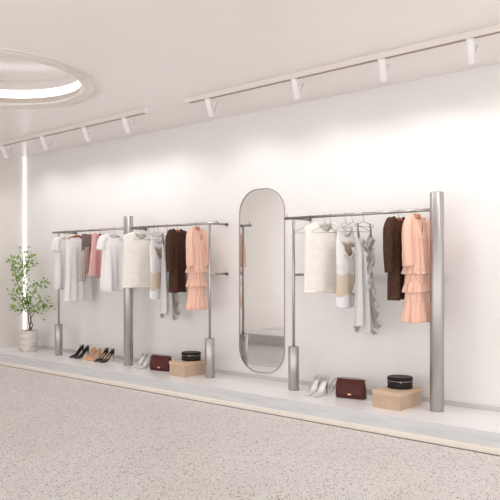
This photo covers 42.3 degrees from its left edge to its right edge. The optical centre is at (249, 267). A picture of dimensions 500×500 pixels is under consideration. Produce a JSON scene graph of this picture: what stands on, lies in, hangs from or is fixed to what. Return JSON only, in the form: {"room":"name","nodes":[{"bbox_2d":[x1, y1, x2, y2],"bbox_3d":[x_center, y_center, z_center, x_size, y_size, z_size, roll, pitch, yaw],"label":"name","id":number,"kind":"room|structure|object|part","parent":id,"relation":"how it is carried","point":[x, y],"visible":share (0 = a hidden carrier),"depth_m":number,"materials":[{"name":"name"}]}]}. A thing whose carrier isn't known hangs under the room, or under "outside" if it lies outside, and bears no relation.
{"room":"clothing store","nodes":[
{"label":"clothing store","id":0,"kind":"room"},
{"bbox_2d":[0,154,22,347],"bbox_3d":[-5.762,-0.320,7.335,0.150,3.371,7.000,0,0,40],"label":"wall","id":1,"kind":"structure","parent":0,"point":[11,168],"depth_m":9.80,"materials":[{"name":"paint"}]},
{"bbox_2d":[0,0,499,156],"bbox_3d":[-0.614,-1.730,3.173,13.390,0.050,7.150,0,0,40],"label":"ceiling","id":2,"kind":"structure","parent":0,"point":[155,55],"depth_m":5.03,"materials":[{"name":"white paint"}]},
{"bbox_2d":[0,47,101,108],"bbox_3d":[-2.384,-1.821,5.903,2.020,0.259,2.020,0,0,40],"label":"ring light","id":3,"kind":"object","parent":2,"relation":"attached to","point":[28,80],"visible":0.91,"depth_m":6.52,"materials":[{"name":"white paint"}]},
{"bbox_2d":[0,108,148,145],"bbox_3d":[-2.550,-1.679,8.091,3.768,0.052,0.048,0,0,40],"label":"ceiling track","id":4,"kind":"object","parent":2,"relation":"attached to","point":[141,111],"visible":1,"depth_m":7.63,"materials":[{"name":"white metal"}]},
{"bbox_2d":[0,146,12,158],"bbox_3d":[-3.333,-1.581,8.816,0.082,0.184,0.180,0,0,32],"label":"track spotlight","id":5,"kind":"object","parent":4,"relation":"attached to","point":[4,152],"visible":1,"depth_m":8.79,"materials":[{"name":"white metal"}]},
{"bbox_2d":[40,136,52,150],"bbox_3d":[-2.593,-1.581,8.204,0.082,0.184,0.180,0,0,32],"label":"track spotlight","id":6,"kind":"object","parent":4,"relation":"attached to","point":[42,138],"visible":1,"depth_m":8.18,"materials":[{"name":"white metal"}]},
{"bbox_2d":[81,127,94,141],"bbox_3d":[-1.923,-1.581,7.649,0.082,0.184,0.180,0,0,32],"label":"track spotlight","id":7,"kind":"object","parent":4,"relation":"attached to","point":[84,129],"visible":1,"depth_m":7.62,"materials":[{"name":"white metal"}]},
{"bbox_2d":[121,117,134,133],"bbox_3d":[-1.361,-1.581,7.184,0.082,0.184,0.180,0,0,32],"label":"track spotlight","id":8,"kind":"object","parent":4,"relation":"attached to","point":[124,120],"visible":1,"depth_m":7.16,"materials":[{"name":"white metal"}]},
{"bbox_2d":[185,24,499,103],"bbox_3d":[1.618,-1.679,4.643,5.843,0.052,0.048,0,0,40],"label":"ceiling track","id":9,"kind":"object","parent":2,"relation":"attached to","point":[494,29],"visible":1,"depth_m":5.25,"materials":[{"name":"white metal"}]},
{"bbox_2d":[204,98,218,116],"bbox_3d":[-0.390,-1.581,6.381,0.082,0.184,0.180,0,0,32],"label":"track spotlight","id":10,"kind":"object","parent":9,"relation":"attached to","point":[208,102],"visible":1,"depth_m":6.35,"materials":[{"name":"white metal"}]},
{"bbox_2d":[291,78,304,99],"bbox_3d":[0.412,-1.581,5.718,0.082,0.184,0.180,0,0,32],"label":"track spotlight","id":11,"kind":"object","parent":9,"relation":"attached to","point":[294,82],"visible":1,"depth_m":5.69,"materials":[{"name":"white metal"}]},
{"bbox_2d":[378,58,391,81],"bbox_3d":[1.067,-1.581,5.176,0.082,0.184,0.180,0,0,32],"label":"track spotlight","id":12,"kind":"object","parent":9,"relation":"attached to","point":[383,73],"visible":1,"depth_m":5.15,"materials":[{"name":"white metal"}]},
{"bbox_2d":[466,38,478,63],"bbox_3d":[1.614,-1.581,4.724,0.082,0.184,0.180,0,0,32],"label":"track spotlight","id":13,"kind":"object","parent":9,"relation":"attached to","point":[471,51],"visible":1,"depth_m":4.69,"materials":[{"name":"white metal"}]},
{"bbox_2d":[0,365,499,499],"bbox_3d":[-0.614,1.416,3.173,13.390,0.100,7.150,0,0,40],"label":"floor","id":14,"kind":"structure","parent":0,"point":[62,438],"depth_m":4.76,"materials":[{"name":"stone"}]},
{"bbox_2d":[26,63,499,406],"bbox_3d":[1.617,-0.320,5.869,13.390,3.371,0.150,0,0,40],"label":"wall","id":15,"kind":"structure","parent":0,"point":[385,148],"depth_m":6.59,"materials":[{"name":"paint"}]},
{"bbox_2d":[23,157,25,329],"bbox_3d":[-3.471,-0.252,9.965,0.025,2.904,0.025,0,0,40],"label":"light strip","id":16,"kind":"object","parent":15,"relation":"attached to","point":[24,158],"visible":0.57,"depth_m":9.96,"materials":[{"name":"white plastic"}]},
{"bbox_2d":[0,361,499,455],"bbox_3d":[1.406,1.337,5.496,13.240,0.058,0.655,0,0,40],"label":"trim","id":17,"kind":"structure","parent":15,"relation":"attached to","point":[492,450],"depth_m":5.94,"materials":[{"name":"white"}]},
{"bbox_2d":[0,346,499,448],"bbox_3d":[1.408,1.254,5.498,13.240,0.108,0.690,0,0,40],"label":"platform","id":18,"kind":"object","parent":17,"relation":"on","point":[485,420],"visible":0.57,"depth_m":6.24,"materials":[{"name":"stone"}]},
{"bbox_2d":[6,246,55,351],"bbox_3d":[-3.156,0.438,9.328,0.800,1.524,0.376,0,0,3],"label":"potted plant","id":19,"kind":"object","parent":18,"relation":"on","point":[28,342],"visible":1,"depth_m":9.32,"materials":[{"name":"green plant"}]},
{"bbox_3d":[-3.275,0.447,9.347,0.266,0.954,0.066,0,0,-2],"label":"stem","id":20,"kind":"part","parent":19,"relation":"part of","materials":[{"name":"brown plant"}]},
{"bbox_3d":[-3.221,0.323,9.350,0.141,1.202,0.038,0,0,15],"label":"stem","id":21,"kind":"part","parent":19,"relation":"part of","materials":[{"name":"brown plant"}]},
{"bbox_3d":[-3.201,1.048,9.356,0.250,0.304,0.250,0,0,40],"label":"pot","id":22,"kind":"part","parent":19,"relation":"part of","materials":[{"name":"ceramic"}]},
{"bbox_2d":[69,344,83,357],"bbox_3d":[-2.332,1.119,8.712,0.073,0.162,0.228,0,0,40],"label":"heels","id":23,"kind":"object","parent":18,"relation":"on","point":[81,348],"visible":0.95,"depth_m":8.74,"materials":[{"name":"black"}]},
{"bbox_2d":[74,345,88,358],"bbox_3d":[-2.243,1.119,8.633,0.073,0.162,0.228,0,0,42],"label":"heels","id":24,"kind":"object","parent":18,"relation":"on","point":[86,349],"visible":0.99,"depth_m":8.65,"materials":[{"name":"black"}]},
{"bbox_2d":[82,347,95,359],"bbox_3d":[-2.118,1.122,8.516,0.073,0.156,0.228,0,0,40],"label":"heels","id":25,"kind":"object","parent":18,"relation":"on","point":[93,350],"visible":0.98,"depth_m":8.54,"materials":[{"name":"brown"}]},
{"bbox_2d":[87,348,101,360],"bbox_3d":[-2.030,1.122,8.436,0.073,0.156,0.228,0,0,42],"label":"heels","id":26,"kind":"object","parent":18,"relation":"on","point":[99,350],"visible":0.98,"depth_m":8.45,"materials":[{"name":"brown"}]},
{"bbox_2d":[94,348,108,361],"bbox_3d":[-1.917,1.119,8.350,0.073,0.162,0.228,0,0,40],"label":"heels","id":27,"kind":"object","parent":18,"relation":"on","point":[106,351],"visible":0.98,"depth_m":8.38,"materials":[{"name":"black"}]},
{"bbox_2d":[100,348,114,362],"bbox_3d":[-1.825,1.119,8.267,0.073,0.162,0.228,0,0,42],"label":"heels","id":28,"kind":"object","parent":18,"relation":"on","point":[112,352],"visible":1,"depth_m":8.29,"materials":[{"name":"black"}]},
{"bbox_2d":[131,351,147,367],"bbox_3d":[-1.345,1.112,7.858,0.093,0.176,0.293,0,0,30],"label":"pump","id":29,"kind":"object","parent":18,"relation":"on","point":[144,354],"visible":0.87,"depth_m":7.89,"materials":[{"name":"grey"}]},
{"bbox_2d":[52,216,227,377],"bbox_3d":[-1.470,0.281,8.100,3.106,1.837,0.346,0,0,40],"label":"rack","id":30,"kind":"object","parent":18,"relation":"on","point":[128,227],"visible":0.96,"depth_m":7.92,"materials":[{"name":"metal"}]},
{"bbox_3d":[-2.636,0.154,8.914,0.027,1.292,0.027,0,0,40],"label":"post","id":31,"kind":"part","parent":30,"relation":"part of","materials":[{"name":"silver metal"}]},
{"bbox_2d":[67,231,81,238],"bbox_3d":[-2.298,-0.441,8.635,0.022,0.140,0.320,0,0,42],"label":"wooden hanger","id":32,"kind":"object","parent":30,"relation":"hanging from","point":[74,236],"visible":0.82,"depth_m":8.60,"materials":[{"name":"brown wood"}]},
{"bbox_2d":[63,237,92,300],"bbox_3d":[-2.300,0.011,8.639,0.194,0.854,0.446,0,0,42],"label":"dress","id":33,"kind":"object","parent":32,"relation":"hanging from","point":[74,290],"visible":0.77,"depth_m":8.53,"materials":[{"name":"white fabric"}]},
{"bbox_3d":[-2.139,-0.492,8.503,1.562,0.027,0.027,0,0,40],"label":"rail","id":34,"kind":"part","parent":30,"relation":"part of","materials":[{"name":"silver metal"}]},
{"bbox_3d":[-0.904,-0.492,7.481,1.444,0.027,0.027,0,0,40],"label":"rail","id":35,"kind":"part","parent":30,"relation":"part of","materials":[{"name":"silver metal"}]},
{"bbox_3d":[-0.441,0.154,7.099,0.027,1.292,0.027,0,0,40],"label":"post","id":36,"kind":"part","parent":30,"relation":"part of","materials":[{"name":"silver metal"}]},
{"bbox_3d":[-1.320,-0.419,7.826,0.365,0.184,0.005,0,0,-28],"label":"wire hanger","id":37,"kind":"object","parent":30,"relation":"hanging from","visible":0},
{"bbox_2d":[122,231,158,287],"bbox_3d":[-1.320,-0.102,7.827,0.475,0.676,0.130,0,0,-28],"label":"blouse","id":38,"kind":"object","parent":37,"relation":"hanging from","point":[136,253],"visible":0.75,"depth_m":7.75,"materials":[{"name":"fabric"}]},
{"bbox_3d":[-2.090,-0.453,8.463,0.200,0.115,0.022,0,0,-44],"label":"wooden hanger","id":39,"kind":"object","parent":30,"relation":"hanging from","visible":0},
{"bbox_2d":[78,234,90,280],"bbox_3d":[-2.109,-0.139,8.444,0.312,0.620,0.116,0,0,-44],"label":"jacket","id":40,"kind":"object","parent":39,"relation":"hanging from","point":[86,239],"visible":0.52,"depth_m":8.38,"materials":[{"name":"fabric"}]},
{"bbox_3d":[-2.161,-0.039,8.367,0.129,0.420,0.066,0,0,-44],"label":"panel","id":41,"kind":"part","parent":40,"relation":"part of","materials":[{"name":"grey fabric"}]},
{"bbox_3d":[-2.091,-0.100,8.463,0.258,0.344,0.111,0,0,-44],"label":"panel","id":42,"kind":"part","parent":40,"relation":"part of","materials":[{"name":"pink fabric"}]},
{"label":"wooden hanger","id":43,"kind":"object","parent":30,"relation":"hanging from","visible":0},
{"bbox_2d":[88,233,104,277],"bbox_3d":[-1.937,-0.151,8.316,0.143,0.594,0.364,0,0,44],"label":"blouse","id":44,"kind":"object","parent":43,"relation":"hanging from","point":[95,255],"visible":0.55,"depth_m":8.21,"materials":[{"name":"pink fabric"}]},
{"bbox_3d":[-1.989,-0.157,8.207,0.058,0.538,0.134,0,0,44],"label":"panel","id":45,"kind":"part","parent":44,"relation":"part of","materials":[{"name":"pink fabric"}]},
{"label":"wire hanger","id":46,"kind":"object","parent":30,"relation":"hanging from","visible":0},
{"bbox_2d":[149,233,164,299],"bbox_3d":[-1.062,-0.019,7.623,0.152,0.787,0.280,0,0,42],"label":"camisole","id":47,"kind":"object","parent":46,"relation":"hanging from","point":[155,246],"visible":0.61,"depth_m":7.55,"materials":[{"name":"white fabric"}]},
{"label":"wire hanger","id":48,"kind":"object","parent":30,"relation":"hanging from","visible":0},
{"bbox_2d":[159,234,180,319],"bbox_3d":[-0.949,0.104,7.536,0.189,1.025,0.273,0,0,36],"label":"dress","id":49,"kind":"object","parent":48,"relation":"hanging from","point":[169,303],"visible":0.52,"depth_m":7.46,"materials":[{"name":"grey fabric"}]},
{"label":"wooden hanger","id":50,"kind":"object","parent":30,"relation":"hanging from","visible":0},
{"bbox_2d":[185,226,208,309],"bbox_3d":[-0.595,0.002,7.226,0.206,0.929,0.435,0,0,28],"label":"dress","id":51,"kind":"object","parent":50,"relation":"hanging from","point":[197,245],"visible":1,"depth_m":7.13,"materials":[{"name":"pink fabric"}]},
{"label":"wire hanger","id":52,"kind":"object","parent":30,"relation":"hanging from","visible":0},
{"bbox_2d":[51,236,65,289],"bbox_3d":[-2.518,-0.069,8.815,0.202,0.728,0.502,0,0,32],"label":"white tee","id":53,"kind":"object","parent":52,"relation":"hanging from","point":[58,244],"visible":0.52,"depth_m":8.67,"materials":[{"name":"white fabric"}]},
{"label":"wire hanger","id":54,"kind":"object","parent":30,"relation":"hanging from","visible":0},
{"bbox_2d":[96,234,123,291],"bbox_3d":[-1.703,-0.069,8.147,0.503,0.728,0.240,0,0,-34],"label":"white tee","id":55,"kind":"object","parent":54,"relation":"hanging from","point":[111,247],"visible":0.72,"depth_m":8.05,"materials":[{"name":"white fabric"}]},
{"label":"wooden hanger","id":56,"kind":"object","parent":30,"relation":"hanging from","visible":0},
{"bbox_2d":[165,228,186,292],"bbox_3d":[-0.834,-0.087,7.423,0.156,0.732,0.465,0,0,27],"label":"dress","id":57,"kind":"object","parent":56,"relation":"hanging from","point":[175,242],"visible":0.93,"depth_m":7.31,"materials":[{"name":"fabric"}]},
{"bbox_2d":[136,352,152,368],"bbox_3d":[-1.266,1.112,7.773,0.093,0.176,0.293,0,0,30],"label":"pump","id":58,"kind":"object","parent":18,"relation":"on","point":[143,365],"visible":0.89,"depth_m":7.79,"materials":[{"name":"grey leather"}]},
{"bbox_2d":[146,354,171,371],"bbox_3d":[-1.076,1.109,7.602,0.351,0.182,0.106,0,0,30],"label":"bag","id":59,"kind":"object","parent":18,"relation":"on","point":[158,362],"visible":0.98,"depth_m":7.55,"materials":[{"name":"red leather"}]},
{"bbox_2d":[169,359,204,377],"bbox_3d":[-0.704,1.120,7.284,0.253,0.160,0.328,0,0,42],"label":"gift box","id":60,"kind":"object","parent":18,"relation":"on","point":[179,368],"visible":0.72,"depth_m":7.18,"materials":[{"name":"beige cardboard"}]},
{"bbox_3d":[-0.704,1.058,7.284,0.253,0.036,0.328,0,0,42],"label":"lid","id":61,"kind":"part","parent":60,"relation":"part of","materials":[{"name":"beige cardboard"}]},
{"bbox_2d":[181,351,200,360],"bbox_3d":[-0.663,0.993,7.301,0.221,0.095,0.203,0,0,10],"label":"case","id":62,"kind":"object","parent":60,"relation":"on","point":[186,355],"visible":1,"depth_m":7.22,"materials":[{"name":"black leather"}]},
{"bbox_3d":[-0.663,0.961,7.302,0.221,0.031,0.201,0,0,10],"label":"lid","id":63,"kind":"part","parent":62,"relation":"part of","materials":[{"name":"black leather"}]},
{"bbox_2d":[304,374,321,395],"bbox_3d":[0.598,1.112,6.167,0.093,0.176,0.293,0,0,34],"label":"pump","id":64,"kind":"object","parent":18,"relation":"on","point":[316,381],"visible":0.94,"depth_m":6.20,"materials":[{"name":"white"}]},
{"bbox_2d":[312,375,328,397],"bbox_3d":[0.665,1.112,6.103,0.093,0.176,0.293,0,0,34],"label":"pump","id":65,"kind":"object","parent":18,"relation":"on","point":[323,385],"visible":1,"depth_m":6.13,"materials":[{"name":"grey leather"}]},
{"bbox_2d":[329,377,366,399],"bbox_3d":[0.897,1.109,5.994,0.351,0.182,0.106,0,0,28],"label":"bag","id":66,"kind":"object","parent":18,"relation":"on","point":[354,388],"visible":1,"depth_m":5.94,"materials":[{"name":"red leather"}]},
{"bbox_2d":[284,191,443,411],"bbox_3d":[1.055,0.281,6.011,1.642,1.837,0.346,0,0,40],"label":"rack","id":67,"kind":"object","parent":18,"relation":"on","point":[436,209],"visible":0.94,"depth_m":5.40,"materials":[{"name":"metal"}]},
{"bbox_3d":[0.431,0.154,6.377,0.027,1.292,0.027,0,0,40],"label":"post","id":68,"kind":"part","parent":67,"relation":"part of","materials":[{"name":"silver metal"}]},
{"bbox_2d":[313,214,346,232],"bbox_3d":[0.761,-0.422,6.104,0.405,0.178,0.004,0,0,-22],"label":"wire hanger","id":69,"kind":"object","parent":67,"relation":"hanging from","point":[329,214],"visible":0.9,"depth_m":6.10,"materials":[{"name":"silver metal"}]},
{"bbox_2d":[335,213,369,231],"bbox_3d":[0.946,-0.422,5.952,0.365,0.178,0.004,0,0,-20],"label":"wire hanger","id":70,"kind":"object","parent":67,"relation":"hanging from","point":[351,213],"visible":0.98,"depth_m":5.94,"materials":[{"name":"silver metal"}]},
{"bbox_3d":[0.940,-0.492,5.956,1.535,0.027,0.027,0,0,40],"label":"rail","id":71,"kind":"part","parent":67,"relation":"part of","materials":[{"name":"silver metal"}]},
{"label":"wire hanger","id":72,"kind":"object","parent":67,"relation":"hanging from","visible":0},
{"bbox_2d":[303,221,344,292],"bbox_3d":[0.710,-0.102,6.147,0.475,0.676,0.130,0,0,-26],"label":"blouse","id":73,"kind":"object","parent":72,"relation":"hanging from","point":[320,248],"visible":0.76,"depth_m":6.07,"materials":[{"name":"fabric"}]},
{"bbox_3d":[1.034,-0.442,5.878,0.265,0.139,0.005,0,0,-36],"label":"wire hanger","id":74,"kind":"object","parent":67,"relation":"hanging from","visible":0},
{"bbox_2d":[353,223,381,334],"bbox_3d":[1.048,0.104,5.881,0.273,1.025,0.189,0,0,-36],"label":"dress","id":75,"kind":"object","parent":74,"relation":"hanging from","point":[366,319],"visible":1,"depth_m":5.82,"materials":[{"name":"white fabric"}]},
{"label":"wooden hanger","id":76,"kind":"object","parent":67,"relation":"hanging from","visible":0},
{"bbox_2d":[401,214,429,322],"bbox_3d":[1.430,0.002,5.551,0.435,0.929,0.206,0,0,-42],"label":"dress","id":77,"kind":"object","parent":76,"relation":"hanging from","point":[415,231],"visible":0.98,"depth_m":5.46,"materials":[{"name":"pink fabric"}]},
{"bbox_3d":[1.304,-0.443,5.655,0.260,0.135,0.022,0,0,-44],"label":"wooden hanger","id":78,"kind":"object","parent":67,"relation":"hanging from","visible":0},
{"bbox_2d":[383,216,404,300],"bbox_3d":[1.301,-0.087,5.659,0.465,0.732,0.156,0,0,-44],"label":"dress","id":79,"kind":"object","parent":78,"relation":"hanging from","point":[392,229],"visible":0.66,"depth_m":5.54,"materials":[{"name":"fabric"}]},
{"bbox_2d":[372,386,421,410],"bbox_3d":[1.283,1.124,5.640,0.270,0.152,0.378,0,0,43],"label":"gift box","id":80,"kind":"object","parent":18,"relation":"on","point":[384,397],"visible":0.88,"depth_m":5.52,"materials":[{"name":"beige cardboard"}]},
{"bbox_3d":[1.283,1.066,5.640,0.270,0.036,0.378,0,0,43],"label":"lid","id":81,"kind":"part","parent":80,"relation":"part of","materials":[{"name":"beige cardboard"}]},
{"bbox_2d":[387,375,412,389],"bbox_3d":[1.313,0.998,5.665,0.221,0.100,0.203,0,0,10],"label":"case","id":82,"kind":"object","parent":80,"relation":"on","point":[399,382],"visible":1,"depth_m":5.59,"materials":[{"name":"black leather"}]},
{"bbox_3d":[1.313,0.965,5.667,0.221,0.033,0.201,0,0,10],"label":"lid","id":83,"kind":"part","parent":82,"relation":"part of","materials":[{"name":"black leather"}]},
{"bbox_2d":[239,188,284,373],"bbox_3d":[0.123,0.138,7.000,0.626,1.996,0.011,0,0,40],"label":"wall mirror","id":84,"kind":"object","parent":15,"relation":"attached to","point":[261,211],"visible":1,"depth_m":7.00,"materials":[{"name":"clear glass"}]},
{"bbox_2d":[38,345,499,411],"bbox_3d":[1.624,1.179,5.759,13.240,0.042,0.012,0,0,40],"label":"baseboard","id":85,"kind":"structure","parent":15,"relation":"attached to","point":[423,399],"depth_m":6.79,"materials":[{"name":"grey"}]},
{"bbox_2d":[336,223,355,308],"bbox_3d":[0.906,-0.019,5.992,0.280,0.787,0.152,0,0,-40],"label":"dress","id":86,"kind":"object","parent":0,"point":[345,242],"visible":0.93,"depth_m":5.93,"materials":[{"name":"white fabric"}]}
]}

